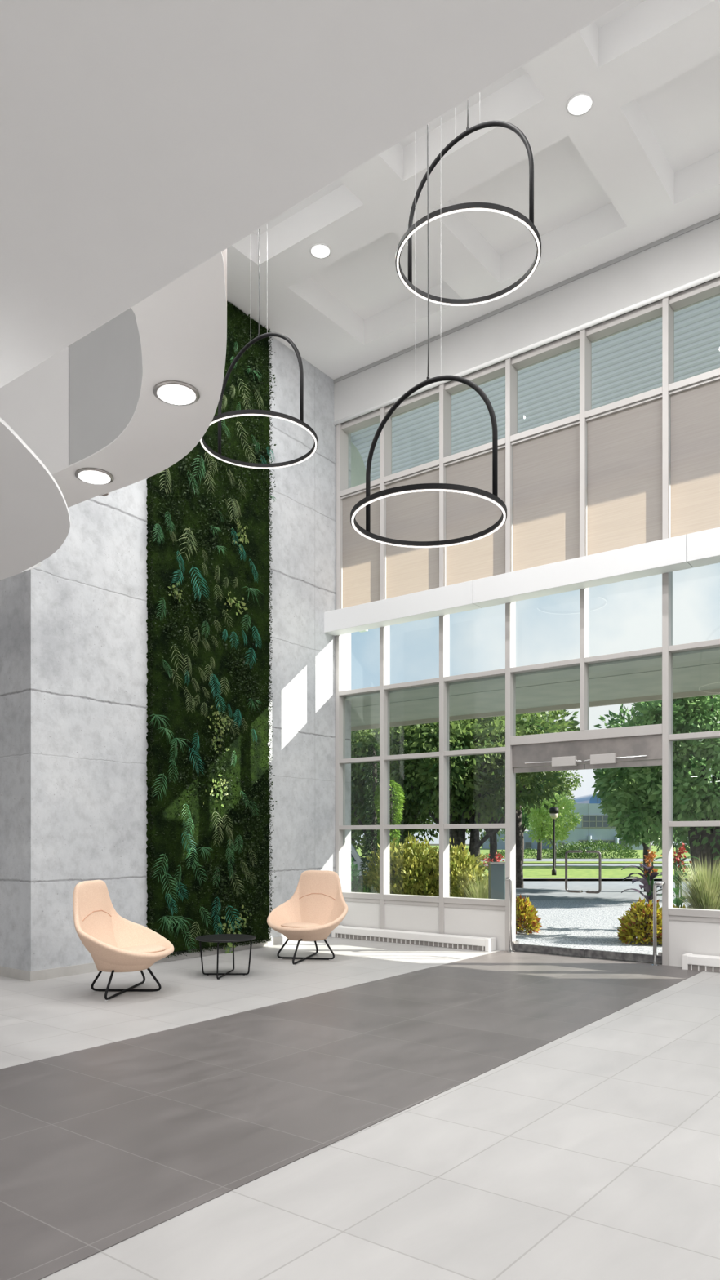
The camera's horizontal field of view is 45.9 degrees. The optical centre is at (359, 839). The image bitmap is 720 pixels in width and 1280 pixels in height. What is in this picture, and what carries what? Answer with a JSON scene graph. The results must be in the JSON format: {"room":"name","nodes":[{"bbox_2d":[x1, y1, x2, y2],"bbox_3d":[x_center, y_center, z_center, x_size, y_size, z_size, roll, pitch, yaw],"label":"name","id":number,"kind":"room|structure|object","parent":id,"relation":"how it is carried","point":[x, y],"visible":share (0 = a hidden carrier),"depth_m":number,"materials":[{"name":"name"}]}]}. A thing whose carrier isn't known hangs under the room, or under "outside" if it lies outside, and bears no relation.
{"room":"lobby","nodes":[
{"label":"lobby","id":0,"kind":"room"},
{"bbox_2d":[0,346,69,473],"bbox_3d":[-3.507,-4.705,6.613,4.335,4.790,0.025,0,0,38],"label":"wall","id":1,"kind":"structure","parent":0,"point":[35,405],"depth_m":5.43,"materials":[{"name":"white paint"}]},
{"bbox_2d":[0,417,70,580],"bbox_3d":[-3.462,-1.407,5.009,6.380,0.014,1.240,0,0,38],"label":"ceiling","id":2,"kind":"structure","parent":0,"point":[35,520],"depth_m":3.63,"materials":[{"name":"grey paint"}]},
{"bbox_2d":[69,307,142,465],"bbox_3d":[-1.314,-4.714,4.019,0.688,4.812,2.634,0,0,-6],"label":"wall","id":3,"kind":"structure","parent":0,"point":[106,369],"depth_m":5.01,"materials":[{"name":"grey paint"}]},
{"bbox_2d":[51,251,226,507],"bbox_3d":[-2.507,-2.304,5.622,1.778,0.008,7.126,0,0,-36],"label":"ceiling","id":4,"kind":"structure","parent":0,"point":[182,326],"depth_m":4.23,"materials":[{"name":"white paint"}]},
{"bbox_2d":[75,467,113,484],"bbox_3d":[-1.679,-2.292,5.383,0.235,0.014,0.235,0,0,38],"label":"recessed light","id":5,"kind":"object","parent":4,"relation":"in","point":[89,475],"visible":1,"depth_m":5.36,"materials":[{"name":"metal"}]},
{"bbox_2d":[152,380,199,405],"bbox_3d":[-0.945,-2.292,4.382,0.235,0.014,0.235,0,0,38],"label":"recessed light","id":6,"kind":"object","parent":4,"relation":"in","point":[170,392],"visible":1,"depth_m":4.36,"materials":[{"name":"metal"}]},
{"bbox_2d":[102,248,226,496],"bbox_3d":[-2.385,-2.904,5.689,1.560,1.192,7.128,0,0,-34],"label":"wall","id":7,"kind":"structure","parent":0,"point":[224,251],"depth_m":3.58,"materials":[{"name":"white paint"}]},
{"bbox_2d":[0,336,351,971],"bbox_3d":[-3.997,-2.865,12.979,5.730,8.770,5.650,0,0,38],"label":"wall","id":8,"kind":"structure","parent":0,"point":[73,635],"depth_m":9.90,"materials":[{"name":"concrete"}]},
{"bbox_2d":[0,965,31,981],"bbox_3d":[-5.695,1.448,10.712,5.642,0.105,0.012,0,0,38],"label":"baseboard","id":9,"kind":"structure","parent":8,"relation":"attached to","point":[23,975],"depth_m":9.15,"materials":[{"name":"tile"}]},
{"bbox_2d":[335,634,379,928],"bbox_3d":[0.002,-0.880,13.037,0.860,4.760,0.160,0,0,38],"label":"window","id":10,"kind":"structure","parent":8,"relation":"in","point":[363,908],"depth_m":13.20,"materials":[{"name":"grey paint"}]},
{"bbox_2d":[146,300,277,958],"bbox_3d":[-1.869,-2.793,11.026,0.202,8.674,2.285,0,0,36],"label":"wall","id":11,"kind":"structure","parent":0,"point":[208,809],"depth_m":11.03,"materials":[{"name":"green plant"}]},
{"bbox_2d":[31,936,297,981],"bbox_3d":[-1.988,1.448,11.025,0.015,0.105,5.055,0,0,36],"label":"baseboard","id":12,"kind":"structure","parent":11,"relation":"attached to","point":[56,972],"depth_m":9.61,"materials":[{"name":"tile"}]},
{"bbox_2d":[0,0,628,387],"bbox_3d":[-1.630,-1.910,-2.089,18.000,0.420,8.700,0,0,38],"label":"ceiling","id":13,"kind":"structure","parent":0,"point":[141,141],"depth_m":2.00,"materials":[{"name":"grey paint"}]},
{"bbox_2d":[351,441,368,632],"bbox_3d":[-0.273,-5.190,14.323,0.150,3.180,1.150,0,0,38],"label":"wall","id":14,"kind":"structure","parent":0,"point":[357,468],"depth_m":14.49,"materials":[{"name":"beige paint"}]},
{"bbox_2d":[0,936,719,1279],"bbox_3d":[-0.910,1.598,2.898,23.000,0.204,17.450,0,0,38],"label":"floor","id":15,"kind":"structure","parent":0,"point":[592,1153],"depth_m":4.55,"materials":[{"name":"tile"}]},
{"bbox_2d":[72,880,173,1000],"bbox_3d":[-2.245,0.952,8.307,0.835,1.097,1.140,0,0,14],"label":"lounge chair","id":16,"kind":"object","parent":15,"relation":"on","point":[114,943],"visible":1,"depth_m":8.21,"materials":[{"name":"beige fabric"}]},
{"bbox_2d":[122,945,166,952],"bbox_3d":[-2.122,1.068,8.221,0.482,0.060,0.524,-3,-1,14],"label":"seat cushion","id":17,"kind":"object","parent":16,"relation":"on","point":[141,948],"depth_m":8.11,"materials":[{"name":"beige fabric"}]},
{"bbox_2d":[195,933,255,979],"bbox_3d":[-1.482,1.290,9.400,0.660,0.419,0.660,0,0,38],"label":"side table","id":18,"kind":"object","parent":15,"relation":"on","point":[217,938],"visible":1,"depth_m":9.39,"materials":[{"name":"black metal"}]},
{"bbox_2d":[266,870,347,965],"bbox_3d":[-0.666,0.952,10.715,0.976,1.097,0.986,0,0,-25],"label":"lounge chair","id":19,"kind":"object","parent":15,"relation":"on","point":[317,905],"visible":1,"depth_m":10.91,"materials":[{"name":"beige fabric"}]},
{"bbox_2d":[280,922,320,927],"bbox_3d":[-0.726,1.068,10.563,0.524,0.060,0.482,0,-3,22],"label":"seat cushion","id":20,"kind":"object","parent":19,"relation":"on","point":[290,924],"depth_m":10.39,"materials":[{"name":"beige fabric"}]},
{"bbox_2d":[379,626,439,933],"bbox_3d":[0.755,-0.880,12.449,1.050,4.760,0.160,0,0,38],"label":"window","id":21,"kind":"structure","parent":15,"relation":"on","point":[408,913],"depth_m":12.66,"materials":[{"name":"grey paint"}]},
{"bbox_2d":[324,580,482,635],"bbox_3d":[0.561,-3.317,12.328,2.614,0.315,0.270,0,0,38],"label":"beam","id":22,"kind":"structure","parent":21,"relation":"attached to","point":[456,597],"depth_m":12.17,"materials":[{"name":"white paint"}]},
{"bbox_2d":[331,924,495,951],"bbox_3d":[0.701,1.414,12.254,2.730,0.172,0.194,0,0,38],"label":"baseboard heater","id":23,"kind":"object","parent":15,"relation":"on","point":[455,941],"visible":0.97,"depth_m":12.07,"materials":[{"name":"white metal"}]},
{"bbox_2d":[335,933,484,951],"bbox_3d":[0.702,1.466,12.257,2.702,0.063,0.168,0,0,38],"label":"grille","id":24,"kind":"object","parent":23,"relation":"attached to","point":[366,936],"depth_m":12.09,"materials":[{"name":"white metal"}]},
{"bbox_2d":[439,614,505,951],"bbox_3d":[1.583,-0.880,11.803,1.050,4.760,0.160,0,0,38],"label":"window","id":25,"kind":"structure","parent":15,"relation":"on","point":[459,916],"depth_m":11.97,"materials":[{"name":"grey paint"}]},
{"bbox_2d":[505,587,662,952],"bbox_3d":[2.777,-0.880,10.782,2.090,4.760,0.301,0,0,38],"label":"window","id":26,"kind":"structure","parent":15,"relation":"on","point":[511,670],"depth_m":11.26,"materials":[{"name":"grey paint"}]},
{"bbox_2d":[513,755,585,956],"bbox_3d":[2.451,0.216,11.112,0.997,2.552,0.118,0,0,38],"label":"door","id":27,"kind":"structure","parent":26,"relation":"attached to","point":[558,763],"depth_m":10.99,"materials":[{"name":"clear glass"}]},
{"bbox_2d":[472,534,693,607],"bbox_3d":[2.698,-3.317,10.661,2.794,0.315,0.270,0,0,38],"label":"beam","id":28,"kind":"structure","parent":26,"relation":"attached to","point":[667,555],"depth_m":10.47,"materials":[{"name":"white paint"}]},
{"bbox_2d":[512,734,662,768],"bbox_3d":[2.868,-1.107,10.838,2.016,0.295,0.100,0,0,38],"label":"header","id":29,"kind":"structure","parent":26,"relation":"attached to","point":[651,746],"depth_m":10.75,"materials":[{"name":"metal"}]},
{"bbox_2d":[584,753,662,963],"bbox_3d":[3.239,0.216,10.497,0.987,2.552,0.118,0,0,38],"label":"door","id":30,"kind":"structure","parent":26,"relation":"attached to","point":[608,760],"depth_m":10.56,"materials":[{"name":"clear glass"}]},
{"bbox_2d":[512,950,662,964],"bbox_3d":[2.874,1.502,10.846,2.016,0.016,0.200,0,0,38],"label":"trim","id":31,"kind":"structure","parent":15,"relation":"on","point":[513,950],"depth_m":10.74,"materials":[{"name":"silver metal"}]},
{"bbox_2d":[650,571,719,966],"bbox_3d":[3.969,-0.880,9.853,1.168,4.760,0.300,0,0,38],"label":"window","id":32,"kind":"structure","parent":15,"relation":"on","point":[684,931],"depth_m":10.09,"materials":[{"name":"grey paint"}]},
{"bbox_2d":[682,952,719,973],"bbox_3d":[4.434,1.414,9.342,1.700,0.172,0.194,0,0,38],"label":"baseboard heater","id":33,"kind":"object","parent":15,"relation":"on","point":[690,961],"visible":1,"depth_m":9.68,"materials":[{"name":"white metal"}]},
{"bbox_2d":[688,964,719,973],"bbox_3d":[4.436,1.466,9.344,1.672,0.063,0.168,0,0,38],"label":"grille","id":34,"kind":"object","parent":33,"relation":"attached to","point":[704,967],"depth_m":9.64,"materials":[{"name":"white metal"}]},
{"bbox_3d":[4.886,-0.880,9.226,1.050,4.760,0.160,0,0,38],"label":"window","id":35,"kind":"structure","parent":15,"relation":"on","visible":0},
{"bbox_2d":[686,527,719,567],"bbox_3d":[4.523,-3.317,9.237,1.824,0.315,0.270,0,0,38],"label":"beam","id":36,"kind":"structure","parent":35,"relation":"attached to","point":[703,547],"depth_m":9.60,"materials":[{"name":"white paint"}]},
{"bbox_2d":[226,0,719,379],"bbox_3d":[-0.864,-7.310,2.957,23.000,0.360,17.600,0,0,38],"label":"ceiling","id":37,"kind":"structure","parent":0,"point":[641,167],"depth_m":9.66,"materials":[{"name":"paint"}]},
{"bbox_2d":[199,228,317,468],"bbox_3d":[-1.061,-5.641,8.932,1.238,2.978,1.236,0,0,38],"label":"pendant lamp","id":38,"kind":"object","parent":37,"relation":"hanging from","point":[220,416],"visible":0.91,"depth_m":8.93,"materials":[{"name":"black metal"}]},
{"bbox_2d":[309,243,331,258],"bbox_3d":[-0.478,-7.122,10.307,0.264,0.014,0.264,0,0,38],"label":"recessed light","id":39,"kind":"object","parent":37,"relation":"in","point":[320,251],"visible":1,"depth_m":10.30,"materials":[{"name":"white paint"}]},
{"bbox_2d":[350,124,506,547],"bbox_3d":[0.540,-4.826,6.757,1.238,4.608,1.236,0,0,38],"label":"pendant lamp","id":40,"kind":"object","parent":37,"relation":"hanging from","point":[493,497],"visible":1,"depth_m":6.71,"materials":[{"name":"black metal"}]},
{"bbox_2d":[395,99,541,306],"bbox_3d":[0.923,-6.041,7.296,1.238,2.178,1.236,0,0,38],"label":"pendant lamp","id":41,"kind":"object","parent":37,"relation":"hanging from","point":[528,223],"visible":0.97,"depth_m":7.20,"materials":[{"name":"black metal"}]},
{"bbox_2d":[565,92,594,115],"bbox_3d":[2.132,-7.122,8.252,0.264,0.014,0.264,0,0,38],"label":"recessed light","id":42,"kind":"object","parent":37,"relation":"in","point":[580,104],"visible":1,"depth_m":8.24,"materials":[{"name":"white paint"}]},
{"bbox_2d":[333,218,719,423],"bbox_3d":[6.607,-6.800,8.023,17.450,0.660,0.420,0,0,38],"label":"wall","id":43,"kind":"structure","parent":0,"point":[694,255],"depth_m":11.06,"materials":[{"name":"grey paint"}]},
{"bbox_2d":[336,408,379,609],"bbox_3d":[0.036,-4.985,13.061,0.840,2.930,0.240,0,0,38],"label":"window","id":44,"kind":"structure","parent":43,"relation":"in","point":[343,430],"depth_m":13.20,"materials":[{"name":"grey paint"}]},
{"bbox_2d":[341,484,379,608],"bbox_3d":[0.020,-4.385,12.984,0.766,1.840,0.050,0,0,38],"label":"roller blind","id":45,"kind":"object","parent":44,"relation":"attached to","point":[361,554],"visible":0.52,"depth_m":13.01,"materials":[{"name":"fabric"}]},
{"bbox_2d":[379,386,439,599],"bbox_3d":[0.781,-4.985,12.479,1.050,2.930,0.240,0,0,38],"label":"window","id":46,"kind":"structure","parent":43,"relation":"in","point":[431,396],"depth_m":12.68,"materials":[{"name":"grey paint"}]},
{"bbox_2d":[384,466,439,599],"bbox_3d":[0.765,-4.385,12.403,0.976,1.840,0.050,0,0,38],"label":"roller blind","id":47,"kind":"object","parent":46,"relation":"attached to","point":[411,516],"visible":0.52,"depth_m":12.41,"materials":[{"name":"fabric"}]},
{"bbox_2d":[439,360,505,587],"bbox_3d":[1.609,-4.985,11.834,1.050,2.930,0.240,0,0,38],"label":"window","id":48,"kind":"structure","parent":43,"relation":"in","point":[497,371],"depth_m":12.02,"materials":[{"name":"grey paint"}]},
{"bbox_2d":[444,444,505,586],"bbox_3d":[1.593,-4.385,11.757,0.976,1.840,0.050,0,0,38],"label":"roller blind","id":49,"kind":"object","parent":48,"relation":"attached to","point":[466,514],"visible":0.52,"depth_m":11.78,"materials":[{"name":"fabric"}]},
{"bbox_2d":[333,271,719,426],"bbox_3d":[2.460,-6.455,10.998,7.250,0.056,0.053,0,0,38],"label":"trim","id":50,"kind":"structure","parent":43,"relation":"attached to","point":[717,274],"depth_m":10.95,"materials":[{"name":"white paint"}]},
{"bbox_2d":[333,213,719,383],"bbox_3d":[6.480,-7.104,7.859,17.450,0.049,0.035,0,0,38],"label":"trim","id":51,"kind":"structure","parent":43,"relation":"attached to","point":[716,217],"depth_m":11.05,"materials":[{"name":"grey"}]},
{"bbox_2d":[505,331,579,573],"bbox_3d":[2.437,-4.985,11.188,1.050,2.930,0.240,0,0,38],"label":"window","id":52,"kind":"structure","parent":43,"relation":"in","point":[570,343],"depth_m":11.38,"materials":[{"name":"grey paint"}]},
{"bbox_2d":[511,421,579,571],"bbox_3d":[2.421,-4.385,11.111,0.976,1.840,0.050,0,0,38],"label":"roller blind","id":53,"kind":"object","parent":52,"relation":"attached to","point":[546,464],"visible":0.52,"depth_m":11.11,"materials":[{"name":"fabric"}]},
{"bbox_2d":[579,299,662,557],"bbox_3d":[3.261,-4.985,10.545,1.040,2.930,0.240,0,0,38],"label":"window","id":54,"kind":"structure","parent":43,"relation":"in","point":[651,312],"depth_m":10.73,"materials":[{"name":"grey paint"}]},
{"bbox_2d":[585,395,662,555],"bbox_3d":[3.245,-4.385,10.468,0.966,1.840,0.050,0,0,38],"label":"roller blind","id":55,"kind":"object","parent":54,"relation":"attached to","point":[624,444],"visible":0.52,"depth_m":10.47,"materials":[{"name":"fabric"}]},
{"bbox_2d":[662,277,719,539],"bbox_3d":[4.085,-4.985,9.902,1.050,2.930,0.240,0,0,38],"label":"window","id":56,"kind":"structure","parent":43,"relation":"in","point":[711,289],"depth_m":10.10,"materials":[{"name":"grey paint"}]},
{"bbox_2d":[669,376,719,537],"bbox_3d":[4.069,-4.385,9.825,0.976,1.840,0.050,0,0,38],"label":"roller blind","id":57,"kind":"object","parent":56,"relation":"attached to","point":[695,409],"visible":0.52,"depth_m":9.95,"materials":[{"name":"fabric"}]},
{"bbox_2d":[345,647,719,707],"bbox_3d":[2.667,-2.250,11.547,14.000,0.100,0.750,0,0,38],"label":"ceiling","id":58,"kind":"structure","parent":0,"point":[712,655],"depth_m":11.55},
{"bbox_2d":[351,295,719,480],"bbox_3d":[3.445,-6.900,12.545,14.000,0.200,2.980,0,0,38],"label":"window blinds","id":59,"kind":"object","parent":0,"point":[628,363],"depth_m":12.79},
{"bbox_2d":[351,662,719,726],"bbox_3d":[3.494,-2.250,12.608,14.000,0.100,1.860,0,0,38],"label":"ceiling","id":60,"kind":"structure","parent":0,"point":[704,677],"depth_m":12.92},
{"bbox_2d":[351,688,719,730],"bbox_3d":[4.090,-2.225,13.373,14.000,0.190,0.080,0,0,38],"label":"trim","id":61,"kind":"structure","parent":60,"relation":"attached to","point":[713,691],"depth_m":14.04,"materials":[{"name":"beige paint"}]},
{"label":"outside","id":62,"kind":"structure","parent":0,"visible":0},
{"bbox_2d":[515,881,691,905],"bbox_3d":[0.000,1.540,25.501,148.942,0.001,119.707,0,0,38],"label":"driveway","id":63,"kind":"structure","parent":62,"point":[611,891],"depth_m":25.32,"materials":[{"name":"grey asphalt"}]},
{"bbox_2d":[351,844,375,885],"bbox_3d":[-1.023,0.800,22.286,3.220,1.480,1.630,0,0,0],"label":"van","id":64,"kind":"object","parent":63,"relation":"on","point":[354,854],"visible":0.11,"depth_m":21.50,"materials":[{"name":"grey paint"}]},
{"bbox_2d":[353,711,573,862],"bbox_3d":[2.609,-1.204,22.833,5.418,5.648,5.466,0,0,-26],"label":"broadleaf tree","id":65,"kind":"object","parent":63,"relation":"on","point":[473,793],"visible":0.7,"depth_m":21.78,"materials":[{"name":"green plant"}]},
{"bbox_2d":[591,693,719,888],"bbox_3d":[8.744,-1.319,21.030,5.935,5.878,5.982,0,0,5],"label":"broadleaf tree","id":66,"kind":"object","parent":63,"relation":"on","point":[639,786],"visible":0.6,"depth_m":20.11,"materials":[{"name":"green plant"}]},
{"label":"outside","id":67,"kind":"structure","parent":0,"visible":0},
{"bbox_2d":[355,845,690,857],"bbox_3d":[0.000,1.480,133.005,271.663,0.001,253.283,0,0,38],"label":"lawn","id":68,"kind":"structure","parent":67,"point":[640,852],"depth_m":94.03,"materials":[{"name":"green plant"}]},
{"bbox_2d":[482,848,608,858],"bbox_3d":[14.771,1.114,69.917,10.438,0.935,10.732,0,0,0],"label":"clipped hedge","id":69,"kind":"object","parent":68,"relation":"on","point":[547,851],"visible":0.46,"depth_m":67.86,"materials":[{"name":"green plant"}]},
{"bbox_2d":[548,839,639,858],"bbox_3d":[18.670,0.753,68.086,7.092,1.626,7.249,0,0,-29],"label":"clipped hedge","id":70,"kind":"object","parent":68,"relation":"on","point":[583,846],"visible":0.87,"depth_m":66.91,"materials":[{"name":"green plant"}]},
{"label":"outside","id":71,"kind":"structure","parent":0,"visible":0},
{"bbox_2d":[366,858,690,861],"bbox_3d":[0.000,1.500,61.002,148.081,0.001,118.603,0,0,38],"label":"road","id":72,"kind":"structure","parent":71,"point":[524,860],"depth_m":61.55,"materials":[{"name":"grey asphalt"}]},
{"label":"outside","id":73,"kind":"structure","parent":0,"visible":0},
{"bbox_2d":[515,899,690,955],"bbox_3d":[3.758,1.530,17.336,9.600,0.001,11.040,0,0,38],"label":"pavement","id":74,"kind":"structure","parent":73,"point":[593,925],"depth_m":14.99,"materials":[{"name":"grey concrete"}]},
{"bbox_2d":[515,893,542,933],"bbox_3d":[2.624,1.244,13.984,0.719,0.684,0.738,0,0,0],"label":"plant","id":75,"kind":"object","parent":74,"relation":"on","point":[526,918],"visible":0.67,"depth_m":13.81,"materials":[{"name":"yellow plant"}]},
{"bbox_2d":[617,897,662,945],"bbox_3d":[4.256,1.211,12.615,0.938,0.714,0.965,0,0,0],"label":"plant","id":76,"kind":"object","parent":74,"relation":"on","point":[637,922],"visible":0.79,"depth_m":12.42,"materials":[{"name":"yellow plant"}]},
{"bbox_2d":[621,848,674,902],"bbox_3d":[4.509,0.842,13.371,0.779,1.399,0.788,0,0,0],"label":"plant","id":77,"kind":"object","parent":74,"relation":"on","point":[645,881],"visible":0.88,"depth_m":13.36,"materials":[{"name":"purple plant"}]},
{"bbox_2d":[652,904,687,939],"bbox_3d":[4.766,1.292,12.810,0.784,0.635,0.760,0,0,0],"label":"plant","id":78,"kind":"object","parent":74,"relation":"on","point":[673,906],"visible":0.02,"depth_m":12.78,"materials":[{"name":"green plant"}]},
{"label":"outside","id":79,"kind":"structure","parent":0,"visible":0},
{"bbox_2d":[355,844,693,908],"bbox_3d":[55.357,1.560,70.962,320.000,0.001,300.000,0,0,38],"label":"ground","id":80,"kind":"structure","parent":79,"point":[524,880],"depth_m":32.92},
{"bbox_2d":[351,851,362,892],"bbox_3d":[-0.283,0.818,15.311,0.790,1.438,0.784,0,0,0],"label":"shrub","id":81,"kind":"object","parent":80,"relation":"on","point":[354,881],"visible":0.12,"depth_m":15.20,"materials":[{"name":"green plant"}]},
{"bbox_2d":[351,884,377,893],"bbox_3d":[0.087,1.236,15.236,0.938,0.960,0.943,0,0,0],"label":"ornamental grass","id":82,"kind":"object","parent":80,"relation":"on","point":[362,889],"depth_m":15.08,"materials":[{"name":"green plant"}]},
{"bbox_2d":[358,877,373,893],"bbox_3d":[-0.099,1.118,15.911,1.045,0.839,1.052,0,0,0],"label":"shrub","id":83,"kind":"object","parent":80,"relation":"on","point":[362,882],"visible":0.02,"depth_m":15.83,"materials":[{"name":"green plant"}]},
{"bbox_2d":[359,742,379,881],"bbox_3d":[0.294,-0.271,18.601,0.622,3.678,0.605,0,0,0],"label":"conifer","id":84,"kind":"object","parent":80,"relation":"on","point":[372,747],"visible":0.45,"depth_m":18.54,"materials":[{"name":"green plant"}]},
{"bbox_2d":[351,804,415,853],"bbox_3d":[-0.381,-1.544,30.110,5.031,6.300,5.414,0,0,-30],"label":"broadleaf tree","id":85,"kind":"object","parent":80,"relation":"on","point":[353,840],"visible":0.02,"depth_m":28.63,"materials":[{"name":"green plant"}]},
{"bbox_2d":[360,836,413,893],"bbox_3d":[0.656,0.756,16.823,1.423,1.616,1.454,0,0,41],"label":"shrub","id":86,"kind":"object","parent":80,"relation":"on","point":[369,877],"visible":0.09,"depth_m":16.70,"materials":[{"name":"green plant"}]},
{"bbox_2d":[372,779,405,881],"bbox_3d":[0.637,0.168,17.513,0.733,2.802,0.702,0,0,37],"label":"conifer","id":87,"kind":"object","parent":80,"relation":"on","point":[397,808],"visible":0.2,"depth_m":17.40,"materials":[{"name":"green plant"}]},
{"bbox_2d":[351,728,434,862],"bbox_3d":[0.436,-1.191,25.475,4.154,5.584,4.283,0,0,-28],"label":"broadleaf tree","id":88,"kind":"object","parent":80,"relation":"on","point":[357,788],"visible":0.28,"depth_m":24.52,"materials":[{"name":"green plant"}]},
{"bbox_2d":[351,728,439,847],"bbox_3d":[1.238,-1.273,27.068,6.090,5.747,5.685,0,0,0],"label":"broadleaf tree","id":89,"kind":"object","parent":80,"relation":"on","point":[415,818],"visible":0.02,"depth_m":26.32,"materials":[{"name":"green plant"}]},
{"bbox_2d":[365,831,457,896],"bbox_3d":[1.032,0.717,15.616,1.969,1.750,2.048,0,0,0],"label":"shrub","id":90,"kind":"object","parent":80,"relation":"on","point":[402,864],"visible":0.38,"depth_m":15.20,"materials":[{"name":"green plant"}]},
{"bbox_2d":[408,837,488,896],"bbox_3d":[1.633,0.759,15.428,1.766,1.609,1.716,0,0,42],"label":"shrub","id":91,"kind":"object","parent":80,"relation":"on","point":[459,859],"visible":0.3,"depth_m":15.11,"materials":[{"name":"green plant"}]},
{"bbox_2d":[448,864,488,897],"bbox_3d":[1.927,0.976,14.581,1.135,1.122,1.157,0,0,0],"label":"shrub","id":92,"kind":"object","parent":80,"relation":"on","point":[456,891],"visible":0.26,"depth_m":14.47,"materials":[{"name":"green plant"}]},
{"bbox_2d":[456,870,488,898],"bbox_3d":[2.032,1.126,14.143,1.045,1.222,1.058,0,0,0],"label":"ornamental grass","id":93,"kind":"object","parent":80,"relation":"on","point":[483,889],"depth_m":14.03,"materials":[{"name":"green plant"}]},
{"bbox_2d":[479,850,504,870],"bbox_3d":[2.420,0.871,15.490,0.765,1.341,0.686,0,0,0],"label":"plant","id":94,"kind":"object","parent":80,"relation":"on","point":[496,857],"visible":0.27,"depth_m":15.46,"materials":[{"name":"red plant"}]},
{"bbox_2d":[487,862,505,899],"bbox_3d":[2.092,0.955,13.025,0.240,1.210,0.270,0,0,0],"label":"planter","id":95,"kind":"object","parent":80,"relation":"on","point":[496,870],"visible":0.49,"depth_m":12.90,"materials":[{"name":"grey metal"}]},
{"bbox_2d":[472,717,557,862],"bbox_3d":[3.940,-1.238,25.664,3.956,5.686,4.791,0,0,-20],"label":"broadleaf tree","id":96,"kind":"object","parent":80,"relation":"on","point":[493,838],"visible":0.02,"depth_m":25.27,"materials":[{"name":"green plant"}]},
{"bbox_2d":[497,787,549,864],"bbox_3d":[9.237,-1.149,50.150,4.106,5.513,3.715,0,0,16],"label":"broadleaf tree","id":97,"kind":"object","parent":80,"relation":"on","point":[526,824],"visible":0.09,"depth_m":49.88,"materials":[{"name":"green plant"}]},
{"bbox_2d":[515,709,580,888],"bbox_3d":[4.935,-1.494,27.183,4.075,6.197,4.551,0,0,5],"label":"broadleaf tree","id":98,"kind":"object","parent":80,"relation":"on","point":[519,871],"visible":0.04,"depth_m":26.87,"materials":[{"name":"green plant"}]},
{"bbox_2d":[536,769,583,860],"bbox_3d":[12.657,-2.328,60.114,5.574,7.868,6.584,0,0,0],"label":"broadleaf tree","id":99,"kind":"object","parent":80,"relation":"on","point":[564,773],"visible":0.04,"depth_m":59.29,"materials":[{"name":"green plant"}]},
{"bbox_2d":[481,792,643,849],"bbox_3d":[30.159,-2.320,129.730,20.315,8.802,20.550,0,0,0],"label":"office building","id":100,"kind":"structure","parent":80,"relation":"on","point":[593,826],"depth_m":120.01,"materials":[{"name":"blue glass"}]},
{"bbox_2d":[593,713,711,892],"bbox_3d":[8.501,-1.108,24.944,3.632,5.427,4.787,0,0,0],"label":"broadleaf tree","id":101,"kind":"object","parent":80,"relation":"on","point":[629,839],"visible":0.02,"depth_m":24.90,"materials":[{"name":"green plant"}]},
{"bbox_2d":[653,843,700,907],"bbox_3d":[5.346,0.797,14.410,0.832,1.487,0.795,0,0,0],"label":"plant","id":102,"kind":"object","parent":80,"relation":"on","point":[677,901],"visible":0.66,"depth_m":14.36,"materials":[{"name":"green plant"}]},
{"bbox_2d":[659,853,719,910],"bbox_3d":[5.271,0.968,12.916,1.455,1.568,1.366,0,0,0],"label":"ornamental grass","id":103,"kind":"object","parent":80,"relation":"on","point":[704,894],"depth_m":12.70,"materials":[{"name":"green plant"}]},
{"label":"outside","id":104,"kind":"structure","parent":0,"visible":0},
{"bbox_2d":[484,866,690,878],"bbox_3d":[0.000,1.460,38.802,150.787,0.001,122.072,0,0,38],"label":"lawn","id":105,"kind":"structure","parent":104,"point":[529,872],"depth_m":37.67,"materials":[{"name":"green plant"}]},
{"bbox_2d":[521,791,582,867],"bbox_3d":[9.954,-0.493,44.118,2.833,4.195,3.595,0,0,35],"label":"broadleaf tree","id":106,"kind":"object","parent":105,"relation":"on","point":[544,829],"visible":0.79,"depth_m":43.54,"materials":[{"name":"green plant"}]},
{"bbox_2d":[549,807,559,875],"bbox_3d":[7.865,0.080,34.501,0.380,2.760,0.380,0,0,38],"label":"lamp post","id":107,"kind":"object","parent":105,"relation":"on","point":[553,811],"visible":1,"depth_m":34.47,"materials":[{"name":"black metal"}]},
{"bbox_2d":[523,878,688,879],"bbox_3d":[0.000,1.450,31.401,142.176,0.001,111.033,0,0,38],"label":"kerb","id":108,"kind":"object","parent":105,"relation":"on","point":[523,878],"depth_m":31.23,"materials":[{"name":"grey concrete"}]},
{"bbox_2d":[674,738,711,844],"bbox_3d":[20.215,-3.241,45.017,11.357,9.701,8.185,0,0,22],"label":"broadleaf tree","id":109,"kind":"object","parent":105,"relation":"on","point":[700,763],"visible":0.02,"depth_m":44.27,"materials":[{"name":"green plant"}]},
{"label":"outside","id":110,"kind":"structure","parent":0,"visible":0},
{"bbox_2d":[477,861,689,862],"bbox_3d":[0.000,1.460,54.002,144.390,0.001,113.872,0,0,38],"label":"lawn strip","id":111,"kind":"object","parent":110,"point":[481,861],"depth_m":55.54,"materials":[{"name":"green plant"}]},
{"bbox_2d":[414,780,559,862],"bbox_3d":[7.456,-2.753,54.795,11.052,8.716,8.715,0,0,0],"label":"broadleaf tree","id":112,"kind":"object","parent":111,"relation":"on","point":[483,820],"visible":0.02,"depth_m":54.94,"materials":[{"name":"green plant"}]},
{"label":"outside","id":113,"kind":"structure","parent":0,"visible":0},
{"bbox_2d":[484,863,690,866],"bbox_3d":[0.000,1.500,49.002,145.621,0.001,115.449,0,0,38],"label":"road","id":114,"kind":"structure","parent":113,"point":[523,864],"depth_m":49.80,"materials":[{"name":"grey asphalt"}]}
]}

